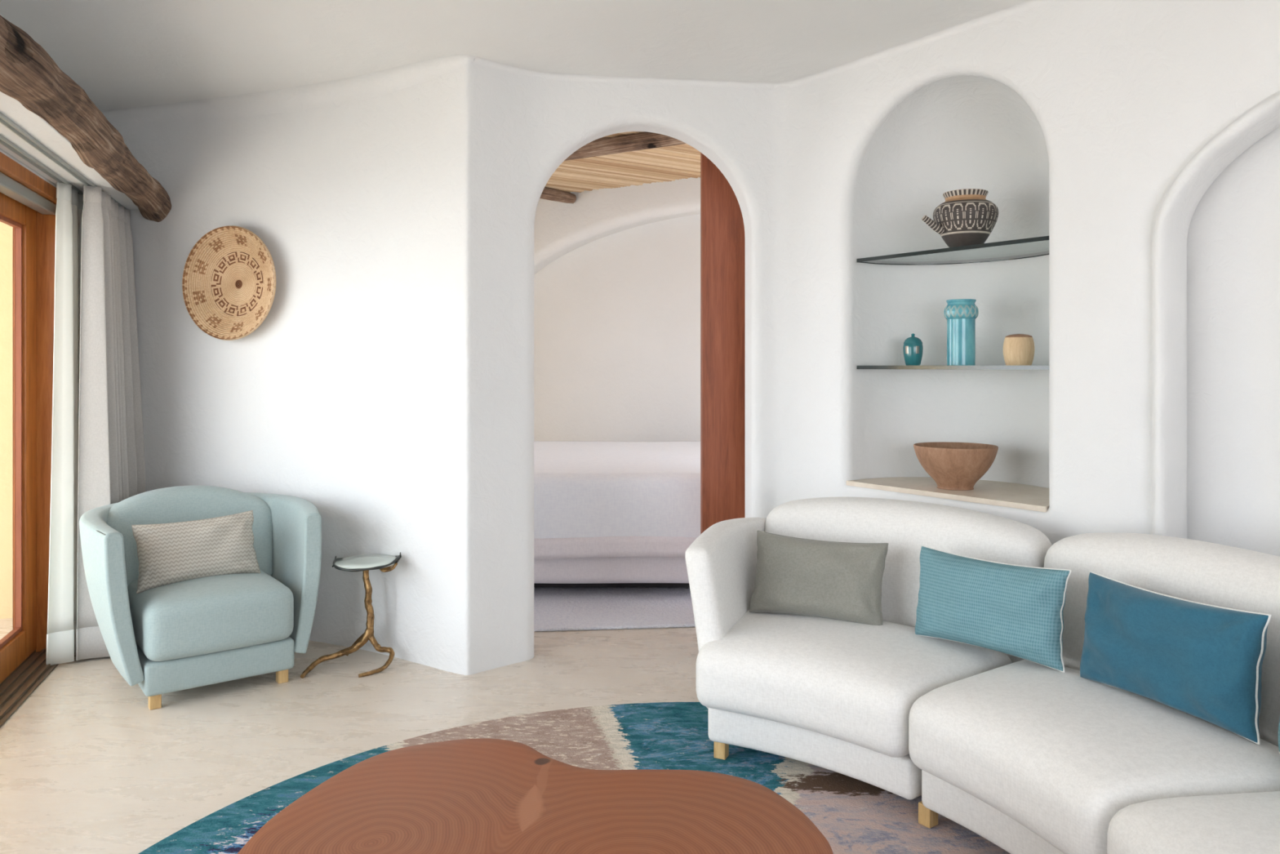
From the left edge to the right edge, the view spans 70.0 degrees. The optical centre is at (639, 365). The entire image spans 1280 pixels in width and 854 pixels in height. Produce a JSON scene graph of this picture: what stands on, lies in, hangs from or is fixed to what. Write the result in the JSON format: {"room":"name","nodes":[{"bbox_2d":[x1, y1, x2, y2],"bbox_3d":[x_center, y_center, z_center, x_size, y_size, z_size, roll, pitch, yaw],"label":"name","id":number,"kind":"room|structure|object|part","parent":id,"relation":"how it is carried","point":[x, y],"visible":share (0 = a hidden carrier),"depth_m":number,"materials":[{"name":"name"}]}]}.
{"room":"living room","nodes":[
{"label":"living room","id":0,"kind":"room"},
{"bbox_2d":[0,13,56,187],"bbox_3d":[-1.824,-0.050,1.516,0.170,2.700,6.972,0,0,-19],"label":"wall","id":1,"kind":"structure","parent":0,"point":[3,152],"depth_m":3.66,"materials":[{"name":"white paint"}]},
{"bbox_2d":[0,150,57,684],"bbox_3d":[-2.071,0.250,2.251,0.170,2.100,4.301,0,0,-19],"label":"door","id":2,"kind":"structure","parent":1,"relation":"in","point":[28,202],"depth_m":4.04,"materials":[{"name":"brown wood"}]},
{"bbox_3d":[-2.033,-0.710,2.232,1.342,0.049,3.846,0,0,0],"label":"blind rail","id":3,"kind":"part","parent":2,"relation":"part of","materials":[{"name":"silver metal"}]},
{"bbox_2d":[0,648,58,727],"bbox_3d":[-2.035,1.290,2.237,0.170,0.020,4.051,0,0,-19],"label":"trim","id":4,"kind":"structure","parent":1,"relation":"attached to","point":[15,690],"depth_m":3.72,"materials":[{"name":"brown wood"}]},
{"bbox_2d":[0,134,83,195],"bbox_3d":[-1.997,-0.793,2.487,0.028,0.012,4.701,0,0,-19],"label":"track","id":5,"kind":"object","parent":1,"relation":"attached to","point":[43,168],"visible":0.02,"depth_m":3.55,"materials":[{"name":"silver metal"}]},
{"bbox_2d":[45,182,84,665],"bbox_3d":[-2.575,0.249,4.154,0.096,2.078,0.482,0,0,-19],"label":"sheer curtain","id":6,"kind":"object","parent":5,"relation":"hanging from","point":[63,550],"visible":0.72,"depth_m":3.97,"materials":[{"name":"white fabric"}]},
{"bbox_2d":[0,112,126,208],"bbox_3d":[-1.907,-0.793,2.517,0.028,0.012,4.701,0,0,-19],"label":"track","id":7,"kind":"object","parent":1,"relation":"attached to","point":[3,117],"visible":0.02,"depth_m":3.36,"materials":[{"name":"silver metal"}]},
{"bbox_2d":[75,185,146,660],"bbox_3d":[-2.483,0.249,4.354,0.179,2.078,0.709,0,0,-16],"label":"linen curtain","id":8,"kind":"object","parent":7,"relation":"hanging from","point":[112,460],"visible":0.67,"depth_m":4.05,"materials":[{"name":"white fabric"}]},
{"bbox_2d":[0,91,138,209],"bbox_3d":[-1.711,-0.835,1.871,0.270,0.070,6.152,0,0,-19],"label":"trim","id":9,"kind":"structure","parent":1,"relation":"attached to","point":[32,123],"depth_m":3.35,"materials":[{"name":"white paint"}]},
{"bbox_2d":[114,62,473,675],"bbox_3d":[-1.782,-0.050,4.508,2.495,2.700,0.391,0,0,23],"label":"wall","id":10,"kind":"structure","parent":0,"point":[352,398],"depth_m":4.25,"materials":[{"name":"white paint"}]},
{"bbox_2d":[0,14,171,222],"bbox_3d":[-1.593,-0.866,2.025,0.190,0.267,5.572,0,0,-18],"label":"timber beam","id":11,"kind":"structure","parent":10,"relation":"attached to","point":[28,75],"depth_m":3.06,"materials":[{"name":"brown wood"}]},
{"bbox_2d":[182,225,275,340],"bbox_3d":[-1.969,-0.399,4.433,0.552,0.552,0.087,0,0,18],"label":"woven basket","id":12,"kind":"object","parent":10,"relation":"attached to","point":[228,281],"visible":1,"depth_m":4.46,"materials":[{"name":"wicker"}]},
{"bbox_2d":[0,617,699,853],"bbox_3d":[-0.500,1.300,1.750,17.000,0.001,15.500,0,0,0],"label":"floor","id":13,"kind":"structure","parent":0,"point":[86,766],"depth_m":3.35,"materials":[{"name":"stone"}]},
{"bbox_2d":[79,484,321,710],"bbox_3d":[-1.866,0.922,3.893,0.897,0.755,0.850,0,0,-38],"label":"armchair","id":14,"kind":"object","parent":13,"relation":"on","point":[207,630],"visible":0.93,"depth_m":3.64,"materials":[{"name":"fabric"}]},
{"bbox_3d":[-1.847,1.269,3.482,0.040,0.062,0.040,0,0,-38],"label":"leg","id":15,"kind":"part","parent":14,"relation":"part of","materials":[{"name":"brown wood"}]},
{"bbox_2d":[106,484,272,586],"bbox_3d":[-2.018,0.765,4.070,0.718,0.440,0.303,0,0,-38],"label":"backrest","id":16,"kind":"object","parent":14,"relation":"on","point":[196,502],"depth_m":4.06,"materials":[{"name":"fabric"}]},
{"bbox_2d":[131,510,260,593],"bbox_3d":[-1.845,0.766,3.814,0.475,0.276,0.186,0,0,-43],"label":"lumbar pillow","id":17,"kind":"object","parent":14,"relation":"on","point":[171,553],"visible":0.94,"depth_m":3.75,"materials":[{"name":"beige fabric"}]},
{"bbox_2d":[127,568,293,661],"bbox_3d":[-1.797,0.995,3.803,0.548,0.250,0.617,0,0,-38],"label":"seat cushion","id":18,"kind":"object","parent":14,"relation":"on","point":[220,615],"depth_m":3.58,"materials":[{"name":"fabric"}]},
{"bbox_3d":[-1.474,1.269,3.768,0.040,0.062,0.040,0,0,-38],"label":"leg","id":19,"kind":"part","parent":14,"relation":"part of","materials":[{"name":"brown wood"}]},
{"bbox_2d":[300,551,401,678],"bbox_3d":[-1.227,1.061,3.969,0.374,0.481,0.332,0,0,0],"label":"side table","id":20,"kind":"object","parent":13,"relation":"on","point":[364,562],"visible":1,"depth_m":3.96,"materials":[{"name":"gold metal"}]},
{"bbox_3d":[-1.290,1.221,3.901,0.250,0.157,0.196,0,0,0],"label":"leg","id":21,"kind":"part","parent":20,"relation":"part of","materials":[{"name":"brown metal"}]},
{"bbox_3d":[-1.240,1.211,4.040,0.176,0.166,0.029,0,0,39],"label":"leg","id":22,"kind":"part","parent":20,"relation":"part of","materials":[{"name":"brown metal"}]},
{"bbox_3d":[-1.183,1.020,3.985,0.050,0.322,0.039,0,0,0],"label":"stem","id":23,"kind":"part","parent":20,"relation":"part of","materials":[{"name":"brown metal"}]},
{"bbox_3d":[-1.127,1.232,3.907,0.125,0.139,0.185,0,0,0],"label":"leg","id":24,"kind":"part","parent":20,"relation":"part of","materials":[{"name":"brown metal"}]},
{"bbox_2d":[137,702,1010,853],"bbox_3d":[0.200,1.294,1.900,3.240,0.008,3.240,0,0,0],"label":"round rug","id":25,"kind":"object","parent":13,"relation":"on","point":[854,815],"visible":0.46,"depth_m":2.89,"materials":[{"name":"fabric"}]},
{"bbox_2d":[237,737,833,853],"bbox_3d":[-0.204,1.115,1.705,1.167,0.350,1.237,0,0,0],"label":"coffee table","id":26,"kind":"object","parent":25,"relation":"on","point":[474,795],"visible":1,"depth_m":1.93,"materials":[{"name":"brown wood"}]},
{"bbox_2d":[684,496,1279,853],"bbox_3d":[1.119,0.896,2.381,1.248,0.788,3.032,0,0,-24],"label":"curved sofa","id":27,"kind":"object","parent":25,"relation":"on","point":[1028,757],"visible":0.89,"depth_m":2.56,"materials":[{"name":"white fabric"}]},
{"bbox_3d":[0.269,1.260,3.019,0.040,0.059,0.040,0,0,25],"label":"leg","id":28,"kind":"part","parent":27,"relation":"part of","materials":[{"name":"brown wood"}]},
{"bbox_3d":[0.361,0.865,3.368,0.217,0.560,0.764,0,0,27],"label":"arm","id":29,"kind":"part","parent":27,"relation":"part of","materials":[{"name":"white fabric"}]},
{"bbox_2d":[748,530,888,625],"bbox_3d":[0.626,0.753,3.241,0.482,0.288,0.184,0,0,28],"label":"lumbar pillow","id":30,"kind":"object","parent":27,"relation":"on","point":[832,580],"visible":0.96,"depth_m":3.18,"materials":[{"name":"grey fabric"}]},
{"bbox_2d":[696,609,1012,757],"bbox_3d":[0.646,0.993,3.012,0.996,0.235,0.661,0,0,37],"label":"seat cushion","id":31,"kind":"object","parent":27,"relation":"on","point":[858,684],"depth_m":2.82,"materials":[{"name":"white fabric"}]},
{"bbox_2d":[764,496,1051,662],"bbox_3d":[0.929,0.766,3.339,1.065,0.528,0.314,0,0,38],"label":"cushion","id":32,"kind":"object","parent":27,"relation":"on","point":[906,526],"depth_m":3.20,"materials":[{"name":"white fabric"}]},
{"bbox_3d":[0.812,1.260,2.576,0.040,0.059,0.040,0,0,-36],"label":"leg","id":33,"kind":"part","parent":27,"relation":"part of","materials":[{"name":"brown wood"}]},
{"bbox_2d":[914,544,1071,672],"bbox_3d":[1.082,0.741,2.844,0.182,0.293,0.496,0,0,-42],"label":"lumbar pillow","id":34,"kind":"object","parent":27,"relation":"on","point":[1011,609],"visible":1,"depth_m":2.76,"materials":[{"name":"teal fabric"}]},
{"bbox_2d":[908,659,1279,853],"bbox_3d":[1.155,0.993,2.411,0.831,0.235,0.929,0,0,0],"label":"seat cushion","id":35,"kind":"object","parent":27,"relation":"on","point":[1057,753],"depth_m":2.22,"materials":[{"name":"white fabric"}]},
{"bbox_2d":[1043,532,1279,746],"bbox_3d":[1.550,0.766,2.526,0.310,0.528,1.032,0,0,-22],"label":"cushion","id":36,"kind":"object","parent":27,"relation":"on","point":[1210,573],"depth_m":2.47,"materials":[{"name":"white fabric"}]},
{"bbox_2d":[1080,570,1271,744],"bbox_3d":[1.375,0.739,2.389,0.180,0.303,0.507,0,0,-23],"label":"lumbar pillow","id":37,"kind":"object","parent":27,"relation":"on","point":[1204,661],"visible":1,"depth_m":2.29,"materials":[{"name":"blue fabric"}]},
{"bbox_2d":[1106,791,1279,853],"bbox_3d":[1.252,0.993,1.547,0.696,0.235,0.919,0,0,0],"label":"seat cushion","id":38,"kind":"object","parent":27,"relation":"on","point":[1139,822],"depth_m":1.82,"materials":[{"name":"white fabric"}]},
{"bbox_2d":[1277,719,1279,753],"bbox_3d":[1.507,0.746,1.855,0.188,0.313,0.509,0,0,-8],"label":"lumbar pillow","id":39,"kind":"object","parent":27,"relation":"on","point":[1278,735],"visible":1,"depth_m":2.07,"materials":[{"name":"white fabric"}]},
{"bbox_2d":[533,586,695,631],"bbox_3d":[-0.050,1.289,5.018,1.500,0.019,1.000,0,0,-6],"label":"bedroom rug","id":40,"kind":"object","parent":13,"relation":"on","point":[555,608],"visible":0.38,"depth_m":4.84,"materials":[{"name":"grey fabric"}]},
{"bbox_2d":[533,440,700,586],"bbox_3d":[-0.300,0.943,6.088,2.010,0.715,2.212,0,0,0],"label":"bed","id":41,"kind":"object","parent":13,"relation":"on","point":[606,513],"visible":0.38,"depth_m":5.00,"materials":[{"name":"white fabric"}]},
{"bbox_3d":[-0.300,0.906,6.097,1.988,0.604,2.126,0,0,0],"label":"mattress","id":42,"kind":"part","parent":41,"relation":"part of","materials":[{"name":"white fabric"}]},
{"bbox_2d":[533,440,700,538],"bbox_3d":[-0.300,0.810,6.090,2.010,0.449,2.207,0,0,0],"label":"bedspread","id":43,"kind":"object","parent":41,"relation":"on","point":[583,489],"depth_m":4.99,"materials":[{"name":"white fabric"}]},
{"bbox_2d":[700,152,745,533],"bbox_3d":[0.617,0.020,4.611,0.620,2.540,0.078,0,0,-8],"label":"door","id":44,"kind":"structure","parent":13,"relation":"on","point":[722,238],"depth_m":4.58,"materials":[{"name":"red wood"}]},
{"bbox_2d":[0,0,1057,126],"bbox_3d":[1.742,-1.330,1.530,9.516,0.240,6.671,0,0,0],"label":"ceiling","id":45,"kind":"structure","parent":0,"point":[139,62],"depth_m":3.64,"materials":[{"name":"paint"}]},
{"bbox_2d":[473,58,818,673],"bbox_3d":[0.025,-0.050,4.131,1.516,2.700,0.325,0,0,-8],"label":"wall","id":46,"kind":"structure","parent":0,"point":[765,143],"depth_m":4.09,"materials":[{"name":"white paint"}]},
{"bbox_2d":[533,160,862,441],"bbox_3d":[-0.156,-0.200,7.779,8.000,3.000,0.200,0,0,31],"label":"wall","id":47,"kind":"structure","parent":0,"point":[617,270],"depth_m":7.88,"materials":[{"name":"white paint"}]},
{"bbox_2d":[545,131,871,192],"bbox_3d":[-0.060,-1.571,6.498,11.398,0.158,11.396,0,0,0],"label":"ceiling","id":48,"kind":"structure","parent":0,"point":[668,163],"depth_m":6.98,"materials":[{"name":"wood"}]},
{"bbox_2d":[539,186,576,203],"bbox_3d":[-1.306,-1.445,7.080,0.105,0.104,2.200,0,0,41],"label":"log","id":49,"kind":"object","parent":48,"relation":"attached to","point":[548,193],"visible":0.23,"depth_m":7.72,"materials":[{"name":"brown wood"}]},
{"bbox_2d":[564,132,685,160],"bbox_3d":[0.036,-1.447,5.872,3.902,0.117,0.136,0,0,31],"label":"log","id":50,"kind":"object","parent":48,"relation":"attached to","point":[642,140],"visible":0.21,"depth_m":5.92,"materials":[{"name":"brown wood"}]},
{"bbox_2d":[818,0,1279,556],"bbox_3d":[3.081,-0.050,1.414,0.515,2.700,6.999,0,0,-36],"label":"wall","id":51,"kind":"structure","parent":0,"point":[1141,138],"depth_m":3.13,"materials":[{"name":"white paint"}]},
{"bbox_2d":[846,476,1048,511],"bbox_3d":[1.367,0.506,3.743,0.509,0.020,0.909,0,0,-36],"label":"shelf","id":52,"kind":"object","parent":51,"relation":"attached to","point":[1017,495],"depth_m":3.65,"materials":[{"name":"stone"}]},
{"bbox_2d":[913,441,998,490],"bbox_3d":[1.280,0.409,3.712,0.326,0.174,0.326,0,0,0],"label":"wooden bowl","id":53,"kind":"object","parent":52,"relation":"on","point":[956,466],"visible":1,"depth_m":3.62,"materials":[{"name":"brown wood"}]},
{"bbox_2d":[856,235,1048,265],"bbox_3d":[1.386,-0.458,3.757,0.454,0.016,0.879,0,0,-36],"label":"glass shelf","id":54,"kind":"object","parent":51,"relation":"attached to","point":[1030,247],"visible":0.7,"depth_m":3.70,"materials":[{"name":"white"}]},
{"bbox_2d":[921,188,998,247],"bbox_3d":[1.292,-0.579,3.670,0.274,0.228,0.248,0,0,28],"label":"pot","id":55,"kind":"object","parent":54,"relation":"on","point":[965,218],"visible":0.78,"depth_m":3.58,"materials":[{"name":"ceramic"}]},
{"bbox_3d":[1.165,-0.561,3.635,0.093,0.075,0.032,0,0,-13],"label":"spout","id":56,"kind":"part","parent":55,"relation":"part of","materials":[{"name":"black ceramic"}]},
{"bbox_2d":[856,365,1048,369],"bbox_3d":[1.386,0.006,3.757,0.454,0.016,0.879,0,0,-36],"label":"glass shelf","id":57,"kind":"object","parent":51,"relation":"attached to","point":[929,367],"visible":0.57,"depth_m":3.56,"materials":[{"name":"white"}]},
{"bbox_2d":[902,333,923,365],"bbox_3d":[1.168,-0.070,3.914,0.082,0.138,0.082,0,0,0],"label":"lidded jar","id":58,"kind":"object","parent":57,"relation":"on","point":[913,348],"visible":1,"depth_m":3.88,"materials":[{"name":"teal ceramic"}]},
{"bbox_3d":[1.168,-0.117,3.914,0.079,0.046,0.079,0,0,0],"label":"lid","id":59,"kind":"part","parent":58,"relation":"part of","materials":[{"name":"teal ceramic"}]},
{"bbox_2d":[943,298,978,365],"bbox_3d":[1.316,-0.136,3.748,0.135,0.269,0.135,0,0,31],"label":"ribbed vase","id":60,"kind":"object","parent":57,"relation":"on","point":[961,314],"visible":1,"depth_m":3.70,"materials":[{"name":"teal ceramic"}]},
{"bbox_2d":[1003,333,1034,365],"bbox_3d":[1.458,-0.062,3.521,0.113,0.122,0.113,0,0,0],"label":"jar","id":61,"kind":"object","parent":57,"relation":"on","point":[1018,348],"visible":1,"depth_m":3.48,"materials":[{"name":"brown wood"}]},
{"bbox_3d":[1.458,-0.117,3.521,0.098,0.014,0.098,0,0,0],"label":"lid","id":62,"kind":"part","parent":61,"relation":"part of","materials":[{"name":"brown wood"}]},
{"label":"outside","id":63,"kind":"structure","parent":0,"visible":0},
{"bbox_2d":[0,221,13,618],"bbox_3d":[-5.326,-0.400,4.121,4.796,3.400,0.200,0,0,-19],"label":"wall","id":64,"kind":"structure","parent":63,"point":[6,230],"depth_m":4.71,"materials":[{"name":"yellow paint"}]}
]}

